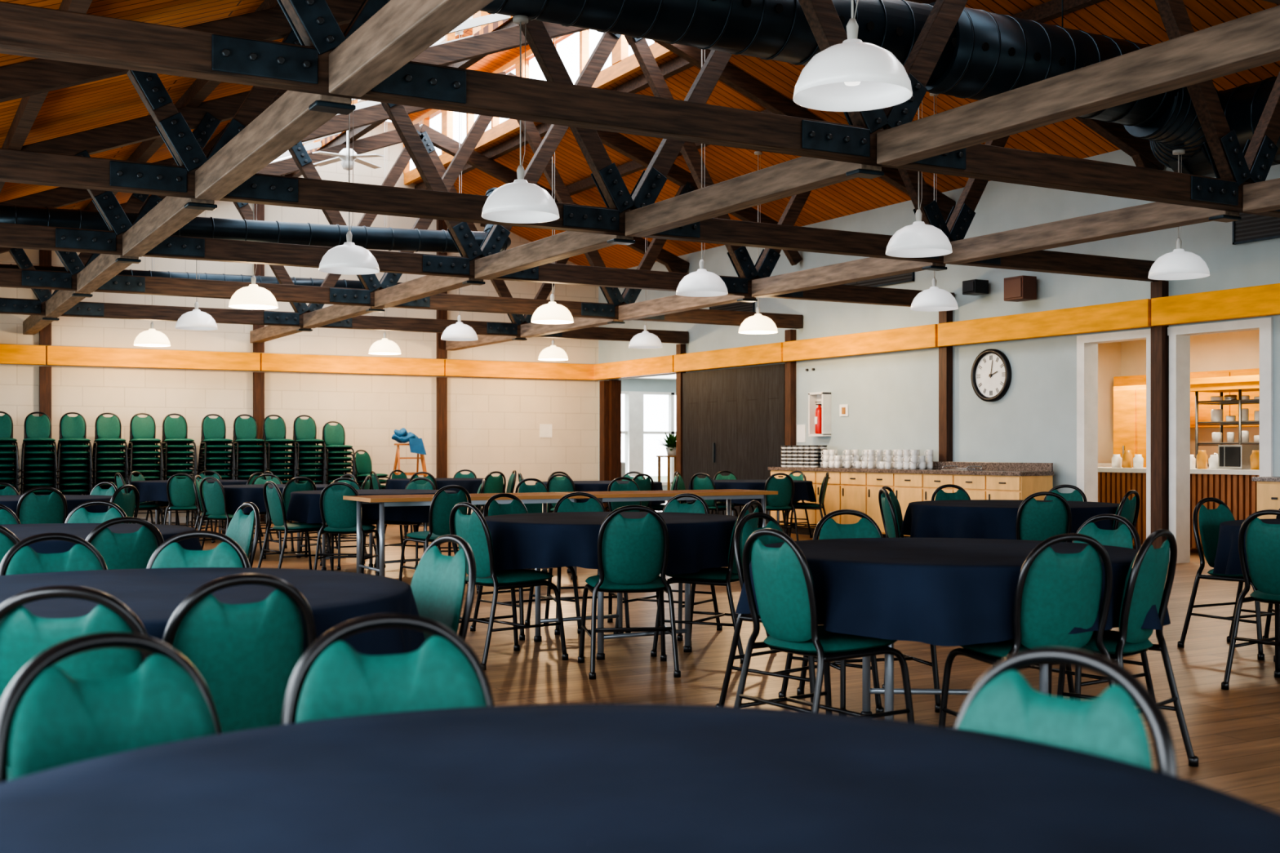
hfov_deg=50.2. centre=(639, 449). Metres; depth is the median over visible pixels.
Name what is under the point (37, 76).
roof truss
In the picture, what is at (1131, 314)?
trim
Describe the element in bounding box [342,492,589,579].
folding table
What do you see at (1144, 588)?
dining chair
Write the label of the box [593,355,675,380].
trim
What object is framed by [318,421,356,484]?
chairs
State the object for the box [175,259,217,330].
pendant lamp
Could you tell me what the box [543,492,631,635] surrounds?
dining chair
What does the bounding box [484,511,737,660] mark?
round table
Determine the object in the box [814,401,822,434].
fire extinguisher
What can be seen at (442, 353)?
timber post
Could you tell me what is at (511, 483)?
dining chair
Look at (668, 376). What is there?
ceiling
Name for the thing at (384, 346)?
pendant lamp
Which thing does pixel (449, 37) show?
window
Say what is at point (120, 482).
dining chair
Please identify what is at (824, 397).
fire extinguisher cabinet
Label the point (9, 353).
trim
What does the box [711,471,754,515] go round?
dining chair
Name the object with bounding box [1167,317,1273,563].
trim
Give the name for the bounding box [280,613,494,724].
dining chair
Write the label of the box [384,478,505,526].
round table
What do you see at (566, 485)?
dining chair
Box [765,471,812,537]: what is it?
dining chair
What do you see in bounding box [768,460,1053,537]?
base cabinet
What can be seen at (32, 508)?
dining chair
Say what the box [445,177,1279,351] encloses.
beam
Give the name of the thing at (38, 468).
chairs
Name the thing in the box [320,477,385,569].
dining chair
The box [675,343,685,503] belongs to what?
timber post
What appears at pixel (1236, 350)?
wall
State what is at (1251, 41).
beam
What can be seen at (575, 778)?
round table
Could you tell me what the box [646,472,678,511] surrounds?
dining chair
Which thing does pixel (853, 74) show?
pendant lamp
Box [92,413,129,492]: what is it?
chairs
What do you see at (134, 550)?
dining chair
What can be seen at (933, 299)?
pendant lamp
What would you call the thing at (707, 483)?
dining chair
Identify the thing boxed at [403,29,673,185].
window
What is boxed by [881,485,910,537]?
dining chair
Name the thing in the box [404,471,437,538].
dining chair
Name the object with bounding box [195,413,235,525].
chairs
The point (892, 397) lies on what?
wall
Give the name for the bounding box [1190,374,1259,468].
shelf rack
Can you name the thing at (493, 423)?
wall
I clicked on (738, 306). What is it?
air vent
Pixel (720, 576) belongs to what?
dining chair
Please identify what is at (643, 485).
dining chair
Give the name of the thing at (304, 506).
round table
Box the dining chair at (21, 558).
[0,533,107,575]
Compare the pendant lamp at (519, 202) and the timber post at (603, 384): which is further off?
the timber post at (603, 384)
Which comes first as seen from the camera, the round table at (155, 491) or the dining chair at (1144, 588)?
the dining chair at (1144, 588)
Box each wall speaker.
[962,279,988,295]
[1004,275,1036,302]
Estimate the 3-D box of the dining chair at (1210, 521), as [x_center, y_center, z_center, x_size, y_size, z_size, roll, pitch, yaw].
[3.461,0.717,7.801,0.486,0.871,0.571,0,0,-29]
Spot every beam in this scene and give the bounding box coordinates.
[22,0,493,334]
[249,4,1279,343]
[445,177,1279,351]
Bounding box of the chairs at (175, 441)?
[158,413,198,524]
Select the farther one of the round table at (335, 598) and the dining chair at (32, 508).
the dining chair at (32, 508)
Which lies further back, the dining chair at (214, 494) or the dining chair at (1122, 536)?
the dining chair at (214, 494)
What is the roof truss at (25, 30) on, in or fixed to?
attached to the ceiling at (76, 108)
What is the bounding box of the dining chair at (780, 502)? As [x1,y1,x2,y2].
[755,472,799,541]
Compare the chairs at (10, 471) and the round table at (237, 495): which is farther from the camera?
the chairs at (10, 471)
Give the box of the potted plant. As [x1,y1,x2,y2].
[659,432,675,455]
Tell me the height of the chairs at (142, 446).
1.699 m
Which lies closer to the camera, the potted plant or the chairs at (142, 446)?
the chairs at (142, 446)
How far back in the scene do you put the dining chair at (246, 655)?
3.11 m
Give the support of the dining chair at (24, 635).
on the floor
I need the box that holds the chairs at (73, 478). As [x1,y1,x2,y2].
[57,412,93,494]
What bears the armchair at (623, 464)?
on the floor
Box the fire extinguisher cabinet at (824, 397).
[808,391,831,436]
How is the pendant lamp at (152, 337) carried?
hanging from the ceiling at (76, 108)
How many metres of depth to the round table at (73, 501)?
10.92 m
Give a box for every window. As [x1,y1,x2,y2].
[302,10,488,145]
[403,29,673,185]
[621,391,675,484]
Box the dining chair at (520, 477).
[518,472,554,511]
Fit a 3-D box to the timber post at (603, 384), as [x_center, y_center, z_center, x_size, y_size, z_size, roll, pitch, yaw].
[-0.631,-0.040,24.495,0.119,2.380,0.180,0,0,-29]
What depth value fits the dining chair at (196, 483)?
14.83 m
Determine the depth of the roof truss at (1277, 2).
5.22 m
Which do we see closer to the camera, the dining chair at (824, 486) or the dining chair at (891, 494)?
the dining chair at (891, 494)
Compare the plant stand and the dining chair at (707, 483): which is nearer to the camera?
the dining chair at (707, 483)
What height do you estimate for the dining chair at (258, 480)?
0.871 m
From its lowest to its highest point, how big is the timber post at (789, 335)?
2.860 m
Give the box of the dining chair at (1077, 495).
[1044,484,1087,502]
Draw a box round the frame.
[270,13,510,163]
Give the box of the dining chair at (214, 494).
[198,476,262,554]
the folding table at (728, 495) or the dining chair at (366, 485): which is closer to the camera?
the folding table at (728, 495)
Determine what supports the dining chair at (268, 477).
on the floor
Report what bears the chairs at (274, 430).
on the floor
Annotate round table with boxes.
[0,494,112,521]
[0,523,202,553]
[0,567,425,655]
[0,703,1279,852]
[128,480,247,533]
[204,484,329,557]
[286,488,456,575]
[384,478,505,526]
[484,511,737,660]
[535,480,665,506]
[685,480,816,524]
[734,537,1170,728]
[900,499,1119,542]
[1213,518,1279,662]
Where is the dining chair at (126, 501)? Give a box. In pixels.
[106,484,139,523]
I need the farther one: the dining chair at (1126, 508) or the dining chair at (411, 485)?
the dining chair at (411, 485)
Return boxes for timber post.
[39,249,51,421]
[253,203,264,521]
[436,219,447,478]
[599,380,608,511]
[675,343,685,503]
[784,328,795,445]
[938,310,952,462]
[1151,280,1168,548]
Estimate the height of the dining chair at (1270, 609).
0.871 m
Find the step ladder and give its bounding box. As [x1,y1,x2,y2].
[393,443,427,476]
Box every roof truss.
[0,0,1165,281]
[0,0,1279,217]
[0,21,955,306]
[0,71,802,328]
[0,123,689,343]
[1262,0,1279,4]
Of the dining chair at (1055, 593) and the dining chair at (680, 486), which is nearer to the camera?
the dining chair at (1055, 593)
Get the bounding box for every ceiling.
[0,0,1279,268]
[632,374,675,379]
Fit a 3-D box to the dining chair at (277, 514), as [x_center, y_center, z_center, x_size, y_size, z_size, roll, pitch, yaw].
[-3.123,0.717,12.344,0.571,0.871,0.486,0,0,-39]
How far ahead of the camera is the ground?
62.70 m
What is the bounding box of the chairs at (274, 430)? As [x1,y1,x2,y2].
[259,414,297,522]
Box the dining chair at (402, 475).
[384,470,412,533]
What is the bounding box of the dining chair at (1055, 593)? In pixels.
[938,533,1116,727]
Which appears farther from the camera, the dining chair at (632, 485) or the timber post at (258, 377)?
the timber post at (258, 377)
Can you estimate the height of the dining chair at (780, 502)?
0.871 m
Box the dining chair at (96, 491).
[89,481,117,495]
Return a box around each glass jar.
[1249,450,1259,470]
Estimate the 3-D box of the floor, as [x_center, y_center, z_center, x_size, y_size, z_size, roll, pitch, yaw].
[0.983,1.210,14.640,18.400,0.120,30.000,0,0,-29]
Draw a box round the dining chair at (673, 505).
[613,493,722,640]
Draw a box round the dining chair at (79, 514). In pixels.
[64,500,128,523]
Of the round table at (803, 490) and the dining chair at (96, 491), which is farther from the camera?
the round table at (803, 490)
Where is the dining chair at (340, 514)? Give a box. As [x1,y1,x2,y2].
[313,481,379,575]
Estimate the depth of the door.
20.77 m
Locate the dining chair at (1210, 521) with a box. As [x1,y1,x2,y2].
[1177,497,1275,660]
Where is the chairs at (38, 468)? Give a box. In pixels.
[19,411,57,494]
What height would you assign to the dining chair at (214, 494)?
0.871 m
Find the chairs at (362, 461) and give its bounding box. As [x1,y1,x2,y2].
[354,449,389,488]
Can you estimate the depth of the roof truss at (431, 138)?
19.49 m
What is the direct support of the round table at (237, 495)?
on the floor
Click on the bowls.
(791, 455)
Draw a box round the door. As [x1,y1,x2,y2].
[682,363,784,525]
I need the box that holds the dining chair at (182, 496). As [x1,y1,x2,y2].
[163,472,214,542]
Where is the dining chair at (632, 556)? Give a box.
[577,505,680,679]
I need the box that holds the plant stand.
[656,455,675,502]
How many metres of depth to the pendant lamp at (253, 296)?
14.15 m
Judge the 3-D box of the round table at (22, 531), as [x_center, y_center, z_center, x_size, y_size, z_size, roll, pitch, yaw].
[-2.954,0.774,6.598,1.658,0.752,1.649,0,0,40]
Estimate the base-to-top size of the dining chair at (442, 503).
0.871 m
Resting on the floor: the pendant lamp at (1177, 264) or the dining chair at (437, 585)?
the dining chair at (437, 585)
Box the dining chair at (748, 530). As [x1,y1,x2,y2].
[715,512,884,713]
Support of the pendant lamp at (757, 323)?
hanging from the ceiling at (76, 108)
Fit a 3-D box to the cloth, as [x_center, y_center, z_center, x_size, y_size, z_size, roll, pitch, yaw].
[-3.769,-0.130,22.180,0.520,0.439,0.345,0,0,-29]
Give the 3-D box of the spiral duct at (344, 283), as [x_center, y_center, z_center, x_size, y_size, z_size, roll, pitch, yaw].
[-6.063,-2.420,19.867,6.404,0.370,0.274,0,0,-29]
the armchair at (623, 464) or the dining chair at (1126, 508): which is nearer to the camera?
the dining chair at (1126, 508)
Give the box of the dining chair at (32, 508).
[16,486,67,524]
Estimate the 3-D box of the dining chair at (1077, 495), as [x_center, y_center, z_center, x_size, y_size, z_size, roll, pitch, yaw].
[3.267,0.717,10.716,0.486,0.871,0.571,0,0,36]
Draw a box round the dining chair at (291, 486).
[262,476,321,560]
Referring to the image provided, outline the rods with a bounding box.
[1062,0,1062,26]
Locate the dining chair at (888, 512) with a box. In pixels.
[878,488,900,537]
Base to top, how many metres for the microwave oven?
0.265 m
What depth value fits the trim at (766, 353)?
20.64 m
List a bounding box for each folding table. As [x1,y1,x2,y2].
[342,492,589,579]
[558,488,777,575]
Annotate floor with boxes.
[165,500,1279,813]
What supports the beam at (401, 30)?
attached to the roof truss
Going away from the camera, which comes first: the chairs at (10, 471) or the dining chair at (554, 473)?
the dining chair at (554, 473)
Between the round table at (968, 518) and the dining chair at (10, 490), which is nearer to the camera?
the round table at (968, 518)
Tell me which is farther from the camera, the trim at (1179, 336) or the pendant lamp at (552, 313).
the pendant lamp at (552, 313)
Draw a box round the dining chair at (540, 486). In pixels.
[515,478,550,513]
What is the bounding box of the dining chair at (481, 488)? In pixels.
[437,479,484,551]
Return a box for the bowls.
[781,444,826,467]
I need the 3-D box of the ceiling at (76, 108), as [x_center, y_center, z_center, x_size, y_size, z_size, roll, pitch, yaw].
[-0.334,-3.753,11.011,13.060,4.053,24.850,0,0,-29]
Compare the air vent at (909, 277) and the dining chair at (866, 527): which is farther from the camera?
the air vent at (909, 277)
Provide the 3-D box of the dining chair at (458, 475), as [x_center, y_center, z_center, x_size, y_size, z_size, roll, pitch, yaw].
[-2.490,0.717,18.914,0.486,0.871,0.571,0,0,10]
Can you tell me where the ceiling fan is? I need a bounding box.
[311,130,383,170]
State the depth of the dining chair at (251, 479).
16.84 m
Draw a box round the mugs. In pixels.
[820,449,933,469]
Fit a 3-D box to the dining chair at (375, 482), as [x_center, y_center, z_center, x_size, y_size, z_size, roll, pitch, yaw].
[-3.283,0.717,17.960,0.571,0.871,0.486,0,0,-26]
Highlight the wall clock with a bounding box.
[970,349,1011,401]
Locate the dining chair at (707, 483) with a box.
[690,472,737,516]
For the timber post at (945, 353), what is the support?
on the floor
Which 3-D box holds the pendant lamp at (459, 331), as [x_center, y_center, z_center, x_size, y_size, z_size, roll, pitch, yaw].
[-2.451,-3.583,18.529,0.500,4.185,0.500,0,0,-29]
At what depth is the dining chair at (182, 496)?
16.29 m
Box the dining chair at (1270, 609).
[1262,508,1279,639]
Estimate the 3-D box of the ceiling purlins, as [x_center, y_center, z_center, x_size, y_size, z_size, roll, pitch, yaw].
[-0.404,-3.221,10.972,10.900,2.491,24.550,0,0,-29]
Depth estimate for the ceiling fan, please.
17.22 m
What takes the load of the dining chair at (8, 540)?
on the floor
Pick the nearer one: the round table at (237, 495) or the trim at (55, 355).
the round table at (237, 495)
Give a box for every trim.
[0,344,45,364]
[46,346,260,370]
[260,353,444,376]
[443,359,594,380]
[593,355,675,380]
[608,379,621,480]
[673,342,786,372]
[782,324,938,361]
[937,298,1154,346]
[1076,328,1151,537]
[1151,283,1279,326]
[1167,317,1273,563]
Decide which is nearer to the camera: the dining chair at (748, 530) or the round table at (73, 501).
the dining chair at (748, 530)
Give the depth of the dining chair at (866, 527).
6.35 m
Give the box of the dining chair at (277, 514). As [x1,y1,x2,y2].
[257,480,331,569]
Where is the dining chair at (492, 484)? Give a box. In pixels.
[473,471,506,516]
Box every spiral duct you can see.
[0,186,511,253]
[0,263,402,288]
[480,0,956,84]
[925,1,1178,126]
[1123,85,1222,168]
[1167,75,1279,177]
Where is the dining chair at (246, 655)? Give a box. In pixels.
[161,573,316,733]
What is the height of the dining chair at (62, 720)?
0.871 m
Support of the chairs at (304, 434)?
on the floor
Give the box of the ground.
[644,475,666,482]
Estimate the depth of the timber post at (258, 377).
21.77 m
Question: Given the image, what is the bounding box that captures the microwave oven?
[1218,444,1259,469]
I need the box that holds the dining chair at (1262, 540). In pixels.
[1221,509,1279,689]
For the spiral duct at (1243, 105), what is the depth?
11.45 m
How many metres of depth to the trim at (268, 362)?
22.38 m
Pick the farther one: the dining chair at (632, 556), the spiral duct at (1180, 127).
the spiral duct at (1180, 127)
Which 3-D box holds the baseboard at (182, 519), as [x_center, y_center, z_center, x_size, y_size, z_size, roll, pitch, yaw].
[-6.163,1.100,21.799,12.410,0.100,0.030,0,0,-29]
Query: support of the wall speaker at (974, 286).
attached to the wall at (892, 397)
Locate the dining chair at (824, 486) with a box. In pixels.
[784,471,829,537]
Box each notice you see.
[539,423,551,437]
[796,424,805,442]
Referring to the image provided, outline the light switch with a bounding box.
[839,404,848,416]
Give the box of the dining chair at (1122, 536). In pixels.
[992,514,1155,700]
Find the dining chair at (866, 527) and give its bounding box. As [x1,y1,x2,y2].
[796,509,940,715]
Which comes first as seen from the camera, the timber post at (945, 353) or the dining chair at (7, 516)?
the dining chair at (7, 516)
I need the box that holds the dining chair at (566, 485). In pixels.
[546,473,576,512]
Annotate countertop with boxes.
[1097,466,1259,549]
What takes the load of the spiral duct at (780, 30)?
hanging from the rods
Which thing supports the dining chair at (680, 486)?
on the floor
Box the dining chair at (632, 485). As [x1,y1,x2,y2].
[607,476,641,511]
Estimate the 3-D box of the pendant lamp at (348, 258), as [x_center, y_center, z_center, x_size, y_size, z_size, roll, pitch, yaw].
[-2.427,-2.536,11.394,0.500,2.093,0.500,0,0,-29]
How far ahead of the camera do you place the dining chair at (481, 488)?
12.86 m
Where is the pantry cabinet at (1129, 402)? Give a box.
[1113,385,1146,467]
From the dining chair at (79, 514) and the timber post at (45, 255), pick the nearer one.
the dining chair at (79, 514)
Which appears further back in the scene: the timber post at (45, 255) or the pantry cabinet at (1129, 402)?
the timber post at (45, 255)
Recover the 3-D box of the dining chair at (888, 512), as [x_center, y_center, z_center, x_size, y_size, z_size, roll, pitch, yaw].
[2.007,0.717,9.962,0.571,0.871,0.486,0,0,-3]
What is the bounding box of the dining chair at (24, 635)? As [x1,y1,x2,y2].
[0,585,151,781]
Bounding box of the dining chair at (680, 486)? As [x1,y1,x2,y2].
[673,471,716,514]
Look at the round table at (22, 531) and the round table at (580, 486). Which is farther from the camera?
the round table at (580, 486)
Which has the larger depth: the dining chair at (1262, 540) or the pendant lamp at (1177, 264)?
the pendant lamp at (1177, 264)
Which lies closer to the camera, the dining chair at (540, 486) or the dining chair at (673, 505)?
the dining chair at (673, 505)
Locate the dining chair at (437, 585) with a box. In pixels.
[410,534,475,641]
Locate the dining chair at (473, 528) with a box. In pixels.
[448,502,568,670]
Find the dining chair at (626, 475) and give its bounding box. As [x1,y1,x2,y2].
[604,471,645,511]
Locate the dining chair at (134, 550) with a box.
[84,516,164,569]
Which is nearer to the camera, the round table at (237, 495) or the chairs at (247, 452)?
the round table at (237, 495)
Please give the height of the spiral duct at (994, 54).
0.674 m
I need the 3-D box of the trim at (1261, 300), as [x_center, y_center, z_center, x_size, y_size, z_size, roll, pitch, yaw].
[5.967,-1.390,12.505,0.099,0.280,3.070,0,0,-29]
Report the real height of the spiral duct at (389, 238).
0.953 m
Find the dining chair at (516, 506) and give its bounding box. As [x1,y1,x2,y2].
[470,493,581,640]
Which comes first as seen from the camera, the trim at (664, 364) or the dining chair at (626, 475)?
the dining chair at (626, 475)
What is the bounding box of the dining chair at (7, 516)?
[0,503,20,524]
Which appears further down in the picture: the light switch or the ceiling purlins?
the light switch
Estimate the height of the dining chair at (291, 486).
0.871 m
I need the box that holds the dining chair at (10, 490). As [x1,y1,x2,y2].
[0,481,18,495]
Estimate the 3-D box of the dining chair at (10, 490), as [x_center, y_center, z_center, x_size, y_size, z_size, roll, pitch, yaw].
[-5.468,0.717,11.715,0.486,0.871,0.571,0,0,-36]
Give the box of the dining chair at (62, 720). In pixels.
[0,631,222,782]
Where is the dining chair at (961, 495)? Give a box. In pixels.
[931,484,970,500]
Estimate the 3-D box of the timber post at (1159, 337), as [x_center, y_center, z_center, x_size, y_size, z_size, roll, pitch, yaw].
[5.296,-0.280,13.911,0.099,2.860,0.140,0,0,-29]
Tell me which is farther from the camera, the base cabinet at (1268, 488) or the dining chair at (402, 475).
the dining chair at (402, 475)
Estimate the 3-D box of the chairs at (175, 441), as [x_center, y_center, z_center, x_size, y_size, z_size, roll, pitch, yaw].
[-6.989,0.303,20.602,0.486,1.699,0.679,0,0,-30]
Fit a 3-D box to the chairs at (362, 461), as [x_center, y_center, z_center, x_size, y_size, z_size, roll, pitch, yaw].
[-4.361,0.579,22.036,0.607,1.147,0.486,0,0,38]
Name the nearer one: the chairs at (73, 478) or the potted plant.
the chairs at (73, 478)
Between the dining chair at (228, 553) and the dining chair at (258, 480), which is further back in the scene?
the dining chair at (258, 480)
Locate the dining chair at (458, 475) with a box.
[453,469,476,515]
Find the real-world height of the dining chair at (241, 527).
0.871 m
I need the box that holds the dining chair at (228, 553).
[146,530,250,568]
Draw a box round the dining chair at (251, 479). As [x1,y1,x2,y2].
[213,471,273,542]
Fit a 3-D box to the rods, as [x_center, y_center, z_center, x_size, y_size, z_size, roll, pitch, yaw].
[1.465,-4.430,9.984,4.511,2.040,0.011,0,0,-29]
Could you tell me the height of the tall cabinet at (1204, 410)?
2.200 m
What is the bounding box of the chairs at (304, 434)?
[287,414,328,522]
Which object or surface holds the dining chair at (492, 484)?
on the floor
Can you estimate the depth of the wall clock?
16.04 m
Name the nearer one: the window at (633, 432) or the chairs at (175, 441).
the chairs at (175, 441)
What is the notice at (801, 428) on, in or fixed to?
attached to the wall at (892, 397)
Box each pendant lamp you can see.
[133,257,170,346]
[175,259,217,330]
[228,203,278,309]
[318,98,379,275]
[368,121,400,355]
[440,30,477,341]
[481,14,559,223]
[531,38,573,324]
[537,229,568,360]
[628,237,662,348]
[675,48,728,297]
[738,151,777,333]
[792,0,912,111]
[885,100,952,257]
[910,93,958,311]
[1147,149,1209,279]
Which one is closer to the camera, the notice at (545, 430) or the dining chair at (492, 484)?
the dining chair at (492, 484)
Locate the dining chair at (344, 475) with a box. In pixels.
[300,474,356,553]
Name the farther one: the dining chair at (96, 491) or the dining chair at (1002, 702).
the dining chair at (96, 491)
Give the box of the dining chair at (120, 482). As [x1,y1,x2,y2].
[114,472,164,524]
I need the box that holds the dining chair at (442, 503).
[399,484,479,593]
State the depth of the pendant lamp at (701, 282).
12.94 m
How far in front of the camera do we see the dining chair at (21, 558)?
4.58 m
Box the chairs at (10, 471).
[0,411,20,494]
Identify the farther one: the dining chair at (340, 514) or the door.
the door
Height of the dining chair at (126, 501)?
0.871 m
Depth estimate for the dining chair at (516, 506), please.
8.63 m
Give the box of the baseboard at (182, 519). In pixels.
[135,510,472,524]
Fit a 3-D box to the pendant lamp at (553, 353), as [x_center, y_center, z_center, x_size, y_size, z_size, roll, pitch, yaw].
[-1.442,-2.642,22.667,0.500,2.303,0.500,0,0,-29]
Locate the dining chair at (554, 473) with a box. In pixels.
[547,471,569,479]
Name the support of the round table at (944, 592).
on the floor
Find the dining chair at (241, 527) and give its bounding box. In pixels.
[225,502,260,568]
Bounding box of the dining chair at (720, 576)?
[650,500,773,663]
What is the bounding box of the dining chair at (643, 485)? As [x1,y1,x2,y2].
[606,473,653,511]
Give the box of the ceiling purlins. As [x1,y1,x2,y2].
[0,0,1104,226]
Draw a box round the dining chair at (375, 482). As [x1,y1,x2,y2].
[365,471,414,538]
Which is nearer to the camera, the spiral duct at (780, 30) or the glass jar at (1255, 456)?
the spiral duct at (780, 30)
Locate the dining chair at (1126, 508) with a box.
[1112,489,1139,540]
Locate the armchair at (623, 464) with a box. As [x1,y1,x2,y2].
[621,462,643,478]
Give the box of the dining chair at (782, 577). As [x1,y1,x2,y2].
[733,528,914,722]
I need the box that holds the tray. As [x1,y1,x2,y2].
[941,465,982,470]
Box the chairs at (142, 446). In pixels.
[128,413,164,524]
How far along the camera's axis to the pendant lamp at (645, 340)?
19.79 m
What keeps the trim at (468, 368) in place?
attached to the wall at (493, 423)
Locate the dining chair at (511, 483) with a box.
[481,470,516,514]
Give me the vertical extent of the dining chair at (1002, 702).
0.871 m
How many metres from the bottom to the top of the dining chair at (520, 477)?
0.871 m
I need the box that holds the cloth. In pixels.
[391,427,426,454]
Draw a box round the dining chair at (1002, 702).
[953,647,1177,777]
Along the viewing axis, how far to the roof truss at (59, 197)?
16.39 m
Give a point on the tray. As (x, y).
(966, 468)
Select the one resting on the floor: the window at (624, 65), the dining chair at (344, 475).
the dining chair at (344, 475)
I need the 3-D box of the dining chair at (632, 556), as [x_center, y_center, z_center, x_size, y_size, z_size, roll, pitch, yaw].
[-0.060,0.717,7.125,0.486,0.871,0.571,0,0,-8]
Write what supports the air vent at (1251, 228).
in the wall at (892, 397)
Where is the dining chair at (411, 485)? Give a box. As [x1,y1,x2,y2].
[373,477,440,567]
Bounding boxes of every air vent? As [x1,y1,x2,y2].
[709,302,755,311]
[840,271,914,287]
[1232,212,1279,244]
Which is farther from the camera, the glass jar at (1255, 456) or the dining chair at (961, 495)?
the glass jar at (1255, 456)
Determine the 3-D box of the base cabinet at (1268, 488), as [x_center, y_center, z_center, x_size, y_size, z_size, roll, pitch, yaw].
[6.023,0.675,12.130,0.510,0.850,0.960,0,0,-29]
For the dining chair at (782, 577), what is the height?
0.871 m
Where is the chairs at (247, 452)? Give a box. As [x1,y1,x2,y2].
[229,413,268,521]
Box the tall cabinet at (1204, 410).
[1097,368,1259,468]
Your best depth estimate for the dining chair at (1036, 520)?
9.11 m
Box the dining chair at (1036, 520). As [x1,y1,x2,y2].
[1015,491,1071,542]
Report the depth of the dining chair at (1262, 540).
6.50 m
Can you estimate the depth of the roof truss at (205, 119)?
13.49 m
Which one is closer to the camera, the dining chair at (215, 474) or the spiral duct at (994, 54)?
the spiral duct at (994, 54)
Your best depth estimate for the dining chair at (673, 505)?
8.66 m
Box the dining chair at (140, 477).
[128,471,179,524]
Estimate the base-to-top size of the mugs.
0.240 m
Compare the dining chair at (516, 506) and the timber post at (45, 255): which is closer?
the dining chair at (516, 506)
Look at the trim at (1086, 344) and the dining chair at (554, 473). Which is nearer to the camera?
the trim at (1086, 344)
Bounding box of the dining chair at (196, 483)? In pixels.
[193,475,250,552]
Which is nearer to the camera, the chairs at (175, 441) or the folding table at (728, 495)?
the folding table at (728, 495)
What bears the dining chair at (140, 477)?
on the floor
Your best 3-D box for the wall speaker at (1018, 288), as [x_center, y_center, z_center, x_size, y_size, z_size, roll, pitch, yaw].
[4.324,-1.820,15.476,0.269,0.260,0.300,0,0,-29]
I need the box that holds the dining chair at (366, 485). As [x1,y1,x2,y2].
[318,475,376,556]
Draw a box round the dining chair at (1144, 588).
[1057,528,1198,767]
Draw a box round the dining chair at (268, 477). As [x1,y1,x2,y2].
[223,471,279,537]
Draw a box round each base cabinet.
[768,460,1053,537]
[1251,476,1279,519]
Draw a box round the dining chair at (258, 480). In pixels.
[250,473,294,551]
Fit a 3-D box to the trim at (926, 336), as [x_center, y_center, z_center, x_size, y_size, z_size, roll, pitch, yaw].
[2.859,-1.390,18.066,0.099,0.280,3.210,0,0,-29]
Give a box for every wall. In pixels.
[0,121,598,517]
[598,149,1279,493]
[617,329,1259,490]
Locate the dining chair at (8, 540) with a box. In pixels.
[0,525,19,573]
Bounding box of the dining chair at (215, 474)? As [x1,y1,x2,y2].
[186,470,225,533]

